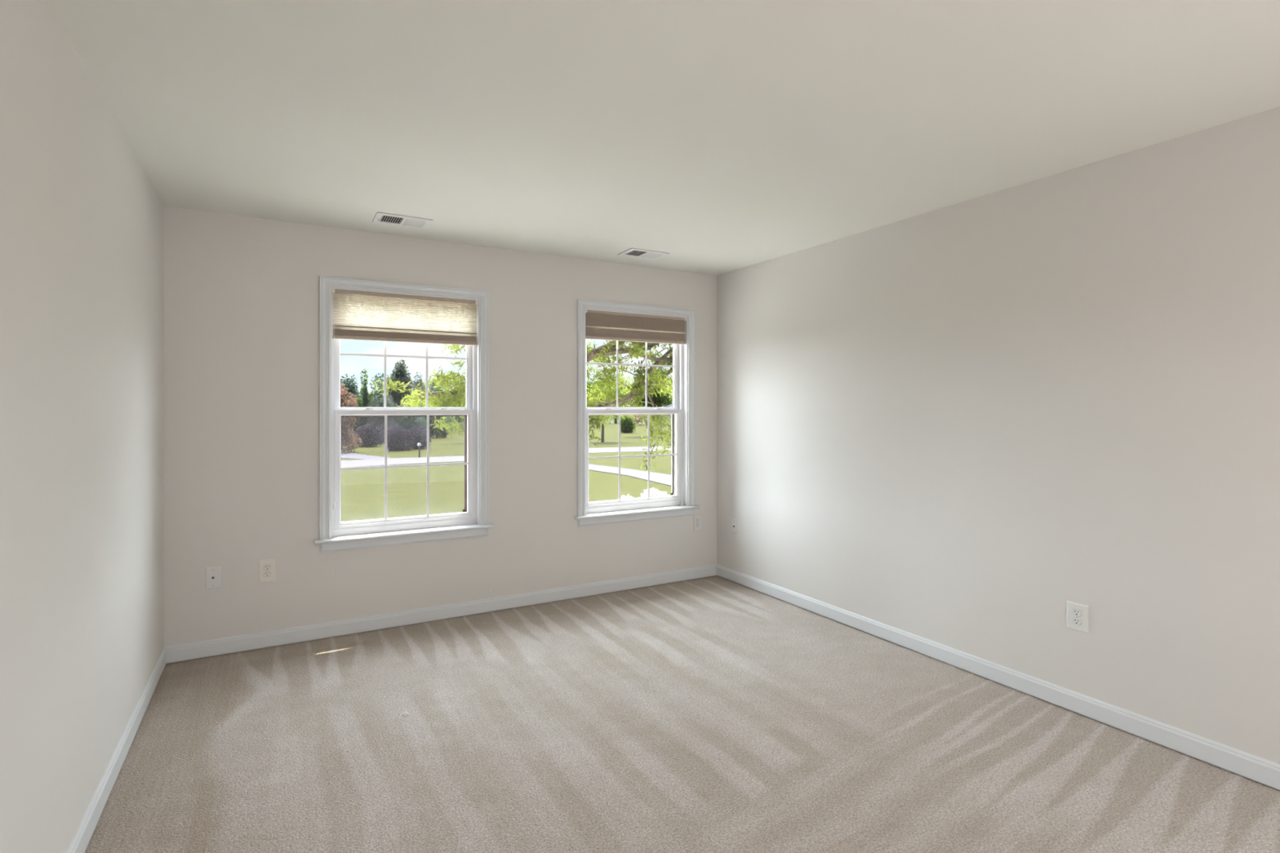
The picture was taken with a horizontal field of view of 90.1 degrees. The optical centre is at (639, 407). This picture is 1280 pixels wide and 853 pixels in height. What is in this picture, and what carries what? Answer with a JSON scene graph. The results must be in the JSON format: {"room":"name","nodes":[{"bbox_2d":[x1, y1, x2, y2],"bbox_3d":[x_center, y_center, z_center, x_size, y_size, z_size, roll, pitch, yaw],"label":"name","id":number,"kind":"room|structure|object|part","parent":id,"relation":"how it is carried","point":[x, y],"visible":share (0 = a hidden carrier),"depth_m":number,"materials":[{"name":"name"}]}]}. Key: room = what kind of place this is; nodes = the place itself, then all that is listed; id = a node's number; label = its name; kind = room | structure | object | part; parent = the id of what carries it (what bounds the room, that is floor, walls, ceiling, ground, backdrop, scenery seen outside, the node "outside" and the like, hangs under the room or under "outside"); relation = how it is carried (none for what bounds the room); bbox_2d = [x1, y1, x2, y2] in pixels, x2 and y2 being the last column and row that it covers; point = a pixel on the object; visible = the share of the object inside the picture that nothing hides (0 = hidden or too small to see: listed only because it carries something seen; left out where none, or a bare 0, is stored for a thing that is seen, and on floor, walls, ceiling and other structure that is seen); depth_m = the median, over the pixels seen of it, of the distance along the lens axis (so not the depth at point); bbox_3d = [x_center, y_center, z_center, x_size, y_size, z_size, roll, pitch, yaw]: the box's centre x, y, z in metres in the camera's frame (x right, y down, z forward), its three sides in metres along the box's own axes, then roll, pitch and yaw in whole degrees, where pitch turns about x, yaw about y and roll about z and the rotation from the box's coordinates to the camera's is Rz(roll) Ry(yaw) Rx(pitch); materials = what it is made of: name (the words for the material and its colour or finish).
{"room":"empty bedroom","nodes":[
{"label":"empty bedroom","id":0,"kind":"room"},
{"bbox_2d":[0,0,164,852],"bbox_3d":[-1.128,0.147,0.804,0.120,2.480,5.913,0,0,-30],"label":"wall","id":1,"kind":"structure","parent":0,"point":[82,220],"depth_m":1.85,"materials":[{"name":"paint"}]},
{"bbox_2d":[66,646,166,852],"bbox_3d":[-1.095,1.316,0.881,0.014,0.084,5.813,0,0,-30],"label":"baseboard","id":2,"kind":"structure","parent":1,"relation":"attached to","point":[79,843],"depth_m":2.32,"materials":[{"name":"white paint"}]},
{"bbox_2d":[164,205,716,663],"bbox_3d":[-0.988,0.237,4.359,3.936,2.860,0.130,0,0,-30],"label":"wall","id":3,"kind":"structure","parent":0,"point":[242,293],"depth_m":3.79,"materials":[{"name":"paint"}]},
{"bbox_2d":[205,566,220,589],"bbox_3d":[-2.342,0.934,3.507,0.070,0.117,0.015,0,0,-30],"label":"cable wall plate","id":4,"kind":"object","parent":3,"relation":"attached to","point":[212,574],"visible":1,"depth_m":3.51,"materials":[{"name":"white plastic"}]},
{"bbox_2d":[258,558,275,583],"bbox_3d":[-2.120,0.929,3.636,0.083,0.132,0.009,0,0,-30],"label":"wall outlet","id":5,"kind":"object","parent":3,"relation":"attached to","point":[267,567],"visible":1,"depth_m":3.63,"materials":[{"name":"beige plastic"}]},
{"bbox_2d":[263,571,271,577],"bbox_3d":[-2.118,0.949,3.634,0.034,0.027,0.004,0,0,-30],"label":"receptacle","id":6,"kind":"object","parent":5,"relation":"attached to","point":[266,574],"depth_m":3.63,"materials":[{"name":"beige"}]},
{"bbox_2d":[263,564,271,569],"bbox_3d":[-2.118,0.909,3.634,0.034,0.027,0.004,0,0,-30],"label":"receptacle","id":7,"kind":"object","parent":5,"relation":"attached to","point":[265,566],"depth_m":3.63,"materials":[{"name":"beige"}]},
{"bbox_2d":[315,275,494,552],"bbox_3d":[-1.479,0.041,4.069,1.060,1.632,0.220,0,0,-30],"label":"window","id":8,"kind":"structure","parent":3,"relation":"in","point":[335,535],"depth_m":4.03,"materials":[{"name":"white paint"}]},
{"bbox_3d":[-1.504,-0.328,4.114,0.839,0.720,0.030,0,0,-30],"label":"sash","id":9,"kind":"part","parent":8,"relation":"part of","materials":[{"name":"white plastic"}]},
{"bbox_3d":[-1.486,0.374,4.081,0.839,0.718,0.030,0,0,-30],"label":"sash","id":10,"kind":"part","parent":8,"relation":"part of","materials":[{"name":"white plastic"}]},
{"bbox_3d":[-1.476,0.722,4.065,0.800,0.010,0.007,0,0,-30],"label":"lift rail","id":11,"kind":"part","parent":8,"relation":"part of","materials":[{"name":"white plastic"}]},
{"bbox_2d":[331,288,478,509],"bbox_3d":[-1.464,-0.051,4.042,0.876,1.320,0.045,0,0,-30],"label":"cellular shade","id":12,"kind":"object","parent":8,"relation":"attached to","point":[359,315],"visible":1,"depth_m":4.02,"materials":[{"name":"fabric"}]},
{"bbox_3d":[-1.466,-0.423,4.046,0.866,0.020,0.030,0,0,-30],"label":"rail","id":13,"kind":"part","parent":12,"relation":"part of","materials":[{"name":"fabric"}]},
{"bbox_2d":[164,564,716,662],"bbox_3d":[-0.952,1.316,4.296,3.636,0.084,0.014,0,0,-30],"label":"baseboard","id":14,"kind":"structure","parent":3,"relation":"attached to","point":[179,652],"depth_m":4.02,"materials":[{"name":"white paint"}]},
{"bbox_2d":[573,299,700,526],"bbox_3d":[-0.038,0.041,4.887,1.060,1.632,0.220,0,0,-30],"label":"window","id":15,"kind":"structure","parent":3,"relation":"in","point":[606,512],"depth_m":4.93,"materials":[{"name":"white paint"}]},
{"bbox_3d":[-0.064,-0.328,4.932,0.839,0.720,0.030,0,0,-30],"label":"sash","id":16,"kind":"part","parent":15,"relation":"part of","materials":[{"name":"white plastic"}]},
{"bbox_3d":[-0.045,0.374,4.899,0.839,0.718,0.030,0,0,-30],"label":"sash","id":17,"kind":"part","parent":15,"relation":"part of","materials":[{"name":"white plastic"}]},
{"bbox_3d":[-0.036,0.722,4.883,0.800,0.010,0.007,0,0,-30],"label":"lift rail","id":18,"kind":"part","parent":15,"relation":"part of","materials":[{"name":"white plastic"}]},
{"bbox_2d":[585,309,686,344],"bbox_3d":[-0.024,-0.606,4.863,0.876,0.210,0.039,0,0,-30],"label":"cellular shade","id":19,"kind":"object","parent":15,"relation":"attached to","point":[599,325],"visible":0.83,"depth_m":4.83,"materials":[{"name":"fabric"}]},
{"bbox_3d":[-0.025,-0.511,4.864,0.866,0.020,0.030,0,0,-30],"label":"rail","id":20,"kind":"part","parent":19,"relation":"part of","materials":[{"name":"fabric"}]},
{"bbox_2d":[693,514,701,531],"bbox_3d":[0.461,0.921,5.101,0.075,0.127,0.009,0,0,-30],"label":"wall outlet","id":21,"kind":"object","parent":3,"relation":"attached to","point":[697,518],"visible":1,"depth_m":5.10,"materials":[{"name":"white plastic"}]},
{"bbox_2d":[48,0,1279,275],"bbox_3d":[0.505,-1.123,1.732,3.876,0.100,5.913,0,0,-30],"label":"ceiling","id":22,"kind":"structure","parent":0,"point":[718,137],"depth_m":2.28,"materials":[{"name":"paint"}]},
{"bbox_2d":[372,211,432,229],"bbox_3d":[-1.362,-1.066,3.668,0.296,0.014,0.205,0,0,-30],"label":"ceiling vent","id":23,"kind":"object","parent":22,"relation":"in","point":[402,220],"visible":1,"depth_m":3.65,"materials":[{"name":"white metal"}]},
{"bbox_2d":[617,248,669,259],"bbox_3d":[0.024,-1.066,4.460,0.296,0.014,0.205,0,0,-30],"label":"ceiling vent","id":24,"kind":"object","parent":22,"relation":"in","point":[641,253],"visible":1,"depth_m":4.45,"materials":[{"name":"white metal"}]},
{"bbox_2d":[84,575,1279,852],"bbox_3d":[0.480,1.367,1.775,3.636,0.001,5.813,0,0,-30],"label":"floor","id":25,"kind":"structure","parent":0,"point":[711,714],"depth_m":2.57,"materials":[{"name":"carpet"}]},
{"bbox_2d":[402,711,408,716],"bbox_3d":[-1.040,1.360,2.836,0.029,0.016,0.022,0,0,-30],"label":"scrap","id":26,"kind":"object","parent":25,"relation":"on","point":[405,713],"visible":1,"depth_m":2.83,"materials":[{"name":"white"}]},
{"bbox_2d":[716,106,1279,790],"bbox_3d":[2.138,0.147,2.659,0.120,2.480,5.913,0,0,-30],"label":"wall","id":27,"kind":"structure","parent":0,"point":[956,426],"depth_m":2.98,"materials":[{"name":"paint"}]},
{"bbox_2d":[731,518,737,534],"bbox_3d":[0.734,0.929,4.995,0.015,0.117,0.070,0,0,-30],"label":"cable wall plate","id":28,"kind":"object","parent":27,"relation":"attached to","point":[734,522],"visible":1,"depth_m":5.00,"materials":[{"name":"white plastic"}]},
{"bbox_2d":[716,564,1279,789],"bbox_3d":[2.055,1.316,2.670,0.014,0.084,5.813,0,0,-30],"label":"baseboard","id":29,"kind":"structure","parent":27,"relation":"attached to","point":[1263,771],"depth_m":2.95,"materials":[{"name":"white paint"}]},
{"bbox_2d":[1066,600,1088,633],"bbox_3d":[1.952,0.936,2.855,0.009,0.122,0.090,0,0,-30],"label":"wall outlet","id":30,"kind":"object","parent":27,"relation":"attached to","point":[1077,615],"visible":1,"depth_m":2.85,"materials":[{"name":"white plastic"}]},
{"bbox_2d":[1072,617,1080,625],"bbox_3d":[1.950,0.956,2.854,0.003,0.027,0.034,0,0,-30],"label":"receptacle","id":31,"kind":"object","parent":30,"relation":"attached to","point":[1076,621],"depth_m":2.85,"materials":[{"name":"white plastic"}]},
{"bbox_2d":[1072,608,1080,616],"bbox_3d":[1.950,0.916,2.854,0.003,0.027,0.034,0,0,-30],"label":"receptacle","id":32,"kind":"object","parent":30,"relation":"attached to","point":[1076,612],"depth_m":2.85,"materials":[{"name":"white plastic"}]},
{"label":"outside","id":33,"kind":"structure","parent":0,"visible":0},
{"bbox_2d":[341,413,675,521],"bbox_3d":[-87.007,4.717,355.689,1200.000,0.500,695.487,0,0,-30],"label":"lawn","id":34,"kind":"structure","parent":33,"point":[362,491],"depth_m":39.16,"materials":[{"name":"green plant"}]},
{"bbox_2d":[340,382,362,452],"bbox_3d":[-29.956,1.001,63.417,4.675,7.140,4.688,0,0,-30],"label":"tree","id":35,"kind":"object","parent":34,"relation":"on","point":[345,421],"visible":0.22,"depth_m":63.32,"materials":[{"name":"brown plant"}]},
{"bbox_2d":[340,373,364,422],"bbox_3d":[-41.697,-0.098,91.385,4.563,9.560,4.595,0,0,-30],"label":"tree","id":36,"kind":"object","parent":34,"relation":"on","point":[353,386],"visible":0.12,"depth_m":91.08,"materials":[{"name":"green plant"}]},
{"bbox_2d":[350,395,363,436],"bbox_3d":[-37.976,1.482,86.518,2.621,6.178,2.762,0,0,-30],"label":"tree","id":37,"kind":"object","parent":34,"relation":"on","point":[359,401],"visible":0.25,"depth_m":86.12,"materials":[{"name":"green plant"}]},
{"bbox_2d":[357,379,371,427],"bbox_3d":[-35.670,0.436,83.227,1.952,8.270,1.943,0,0,-30],"label":"tree","id":38,"kind":"object","parent":34,"relation":"on","point":[364,420],"visible":0.29,"depth_m":83.00,"materials":[{"name":"green plant"}]},
{"bbox_2d":[355,368,374,422],"bbox_3d":[-46.874,-0.989,109.134,3.040,11.255,3.240,0,0,-30],"label":"tree","id":39,"kind":"object","parent":34,"relation":"on","point":[362,389],"visible":0.13,"depth_m":108.90,"materials":[{"name":"green plant"}]},
{"bbox_2d":[354,422,384,447],"bbox_3d":[-30.902,3.257,73.131,3.321,3.103,3.431,0,0,-30],"label":"shrub","id":40,"kind":"object","parent":34,"relation":"on","point":[370,437],"visible":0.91,"depth_m":72.59,"materials":[{"name":"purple plant"}]},
{"bbox_2d":[368,373,390,424],"bbox_3d":[-50.090,-1.177,123.450,7.864,11.720,8.100,0,0,-30],"label":"tree","id":41,"kind":"object","parent":34,"relation":"on","point":[379,384],"visible":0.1,"depth_m":121.87,"materials":[{"name":"green plant"}]},
{"bbox_2d":[365,392,399,443],"bbox_3d":[-32.392,1.336,80.506,4.151,6.576,4.295,0,0,-30],"label":"tree","id":42,"kind":"object","parent":34,"relation":"on","point":[379,420],"visible":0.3,"depth_m":79.94,"materials":[{"name":"green plant"}]},
{"bbox_2d":[382,424,413,451],"bbox_3d":[-25.345,3.259,66.401,3.248,3.061,2.908,0,0,31],"label":"shrub","id":43,"kind":"object","parent":34,"relation":"on","point":[396,436],"visible":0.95,"depth_m":65.82,"materials":[{"name":"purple plant"}]},
{"bbox_2d":[381,359,415,429],"bbox_3d":[-35.690,-1.218,94.717,4.927,11.963,4.524,0,0,-30],"label":"tree","id":44,"kind":"object","parent":34,"relation":"on","point":[400,373],"visible":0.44,"depth_m":94.17,"materials":[{"name":"green plant"}]},
{"bbox_2d":[397,403,426,431],"bbox_3d":[-31.687,1.872,88.983,4.539,5.400,5.010,0,0,-30],"label":"tree","id":45,"kind":"object","parent":34,"relation":"on","point":[411,421],"visible":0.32,"depth_m":88.21,"materials":[{"name":"green plant"}]},
{"bbox_2d":[404,424,431,449],"bbox_3d":[-24.094,3.291,69.050,2.820,2.923,3.234,0,0,0],"label":"shrub","id":46,"kind":"object","parent":34,"relation":"on","point":[419,434],"visible":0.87,"depth_m":68.38,"materials":[{"name":"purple plant"}]},
{"bbox_2d":[417,443,421,457],"bbox_3d":[-19.692,3.797,57.104,0.255,1.340,0.550,0,0,-30],"label":"mailbox","id":47,"kind":"object","parent":34,"relation":"on","point":[418,444],"visible":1,"depth_m":57.06,"materials":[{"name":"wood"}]},
{"bbox_2d":[406,372,432,430],"bbox_3d":[-39.371,-0.828,113.364,5.839,10.996,5.981,0,0,-30],"label":"tree","id":48,"kind":"object","parent":34,"relation":"on","point":[417,382],"visible":0.14,"depth_m":113.21,"materials":[{"name":"green plant"}]},
{"bbox_2d":[424,403,448,437],"bbox_3d":[-30.151,1.955,94.459,3.874,5.281,3.541,0,0,-30],"label":"tree","id":49,"kind":"object","parent":34,"relation":"on","point":[432,433],"visible":0.48,"depth_m":93.97,"materials":[{"name":"green plant"}]},
{"bbox_2d":[420,374,457,429],"bbox_3d":[-40.177,-1.092,126.983,8.064,11.347,8.655,0,0,-30],"label":"tree","id":50,"kind":"object","parent":34,"relation":"on","point":[432,384],"visible":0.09,"depth_m":125.80,"materials":[{"name":"green plant"}]},
{"bbox_2d":[448,386,464,431],"bbox_3d":[-32.090,-0.060,117.513,7.568,9.416,7.728,0,0,-30],"label":"tree","id":51,"kind":"object","parent":34,"relation":"on","point":[461,420],"visible":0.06,"depth_m":116.43,"materials":[{"name":"green plant"}]},
{"bbox_2d":[455,399,464,425],"bbox_3d":[-21.741,1.713,79.778,3.793,5.717,4.100,0,0,-30],"label":"tree","id":52,"kind":"object","parent":34,"relation":"on","point":[461,399],"visible":0.02,"depth_m":79.21,"materials":[{"name":"green plant"}]},
{"bbox_2d":[586,382,622,442],"bbox_3d":[-4.870,0.517,82.237,6.983,8.109,5.911,0,0,43],"label":"tree","id":53,"kind":"object","parent":34,"relation":"on","point":[588,384],"visible":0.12,"depth_m":81.04,"materials":[{"name":"green plant"}]},
{"bbox_2d":[598,374,635,423],"bbox_3d":[-6.663,-2.455,177.898,12.296,14.182,12.517,0,0,-30],"label":"tree","id":54,"kind":"object","parent":34,"relation":"on","point":[615,415],"visible":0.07,"depth_m":177.49,"materials":[{"name":"green plant"}]},
{"bbox_2d":[617,414,635,433],"bbox_3d":[-2.260,3.065,112.827,3.437,3.584,3.406,0,0,-30],"label":"tree","id":55,"kind":"object","parent":34,"relation":"on","point":[627,425],"visible":0.96,"depth_m":111.87,"materials":[{"name":"green plant"}]},
{"bbox_2d":[625,400,666,425],"bbox_3d":[1.930,-2.212,164.729,11.158,13.614,11.449,0,0,-30],"label":"tree","id":56,"kind":"object","parent":34,"relation":"on","point":[638,415],"visible":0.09,"depth_m":163.97,"materials":[{"name":"green plant"}]},
{"bbox_2d":[622,383,672,435],"bbox_3d":[0.763,-0.220,97.957,8.258,9.583,8.653,0,0,-30],"label":"tree","id":57,"kind":"object","parent":34,"relation":"on","point":[662,401],"visible":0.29,"depth_m":96.59,"materials":[{"name":"green plant"}]},
{"bbox_2d":[662,395,675,422],"bbox_3d":[12.329,-2.814,188.626,12.971,14.823,13.458,0,0,-30],"label":"tree","id":58,"kind":"object","parent":34,"relation":"on","point":[672,395],"visible":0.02,"depth_m":188.18,"materials":[{"name":"green plant"}]},
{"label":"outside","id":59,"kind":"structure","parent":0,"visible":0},
{"bbox_2d":[588,463,675,487],"bbox_3d":[-4.266,4.447,45.920,5.684,0.040,31.262,0,0,-39],"label":"driveway","id":60,"kind":"structure","parent":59,"point":[661,478],"depth_m":42.62,"materials":[{"name":"white concrete"}]},
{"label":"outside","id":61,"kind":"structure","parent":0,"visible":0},
{"bbox_3d":[-3.079,4.442,9.471,16.000,0.050,10.487,0,0,-30],"label":"court","id":62,"kind":"object","parent":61,"visible":0},
{"bbox_2d":[370,338,675,471],"bbox_3d":[-1.611,0.174,13.314,7.416,8.809,4.184,0,0,-24],"label":"tree","id":63,"kind":"object","parent":62,"relation":"on","point":[659,377],"visible":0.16,"depth_m":12.47,"materials":[{"name":"green plant"}]},
{"bbox_2d":[617,487,669,499],"bbox_3d":[-0.075,2.617,6.046,1.408,3.705,0.837,0,0,-30],"label":"flowering shrub","id":64,"kind":"object","parent":62,"relation":"on","point":[653,492],"visible":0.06,"depth_m":6.06,"materials":[{"name":"white plant"}]},
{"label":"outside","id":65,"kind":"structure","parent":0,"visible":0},
{"bbox_2d":[341,445,671,467],"bbox_3d":[-7.639,4.452,61.905,66.928,0.030,11.786,0,0,-30],"label":"road","id":66,"kind":"structure","parent":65,"point":[375,462],"depth_m":54.00,"materials":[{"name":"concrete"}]},
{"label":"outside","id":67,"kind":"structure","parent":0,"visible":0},
{"bbox_2d":[341,451,392,459],"bbox_3d":[-29.413,4.455,62.065,8.289,0.025,23.560,0,0,-30],"label":"lane","id":68,"kind":"structure","parent":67,"point":[344,455],"depth_m":57.65,"materials":[{"name":"white concrete"}]}
]}

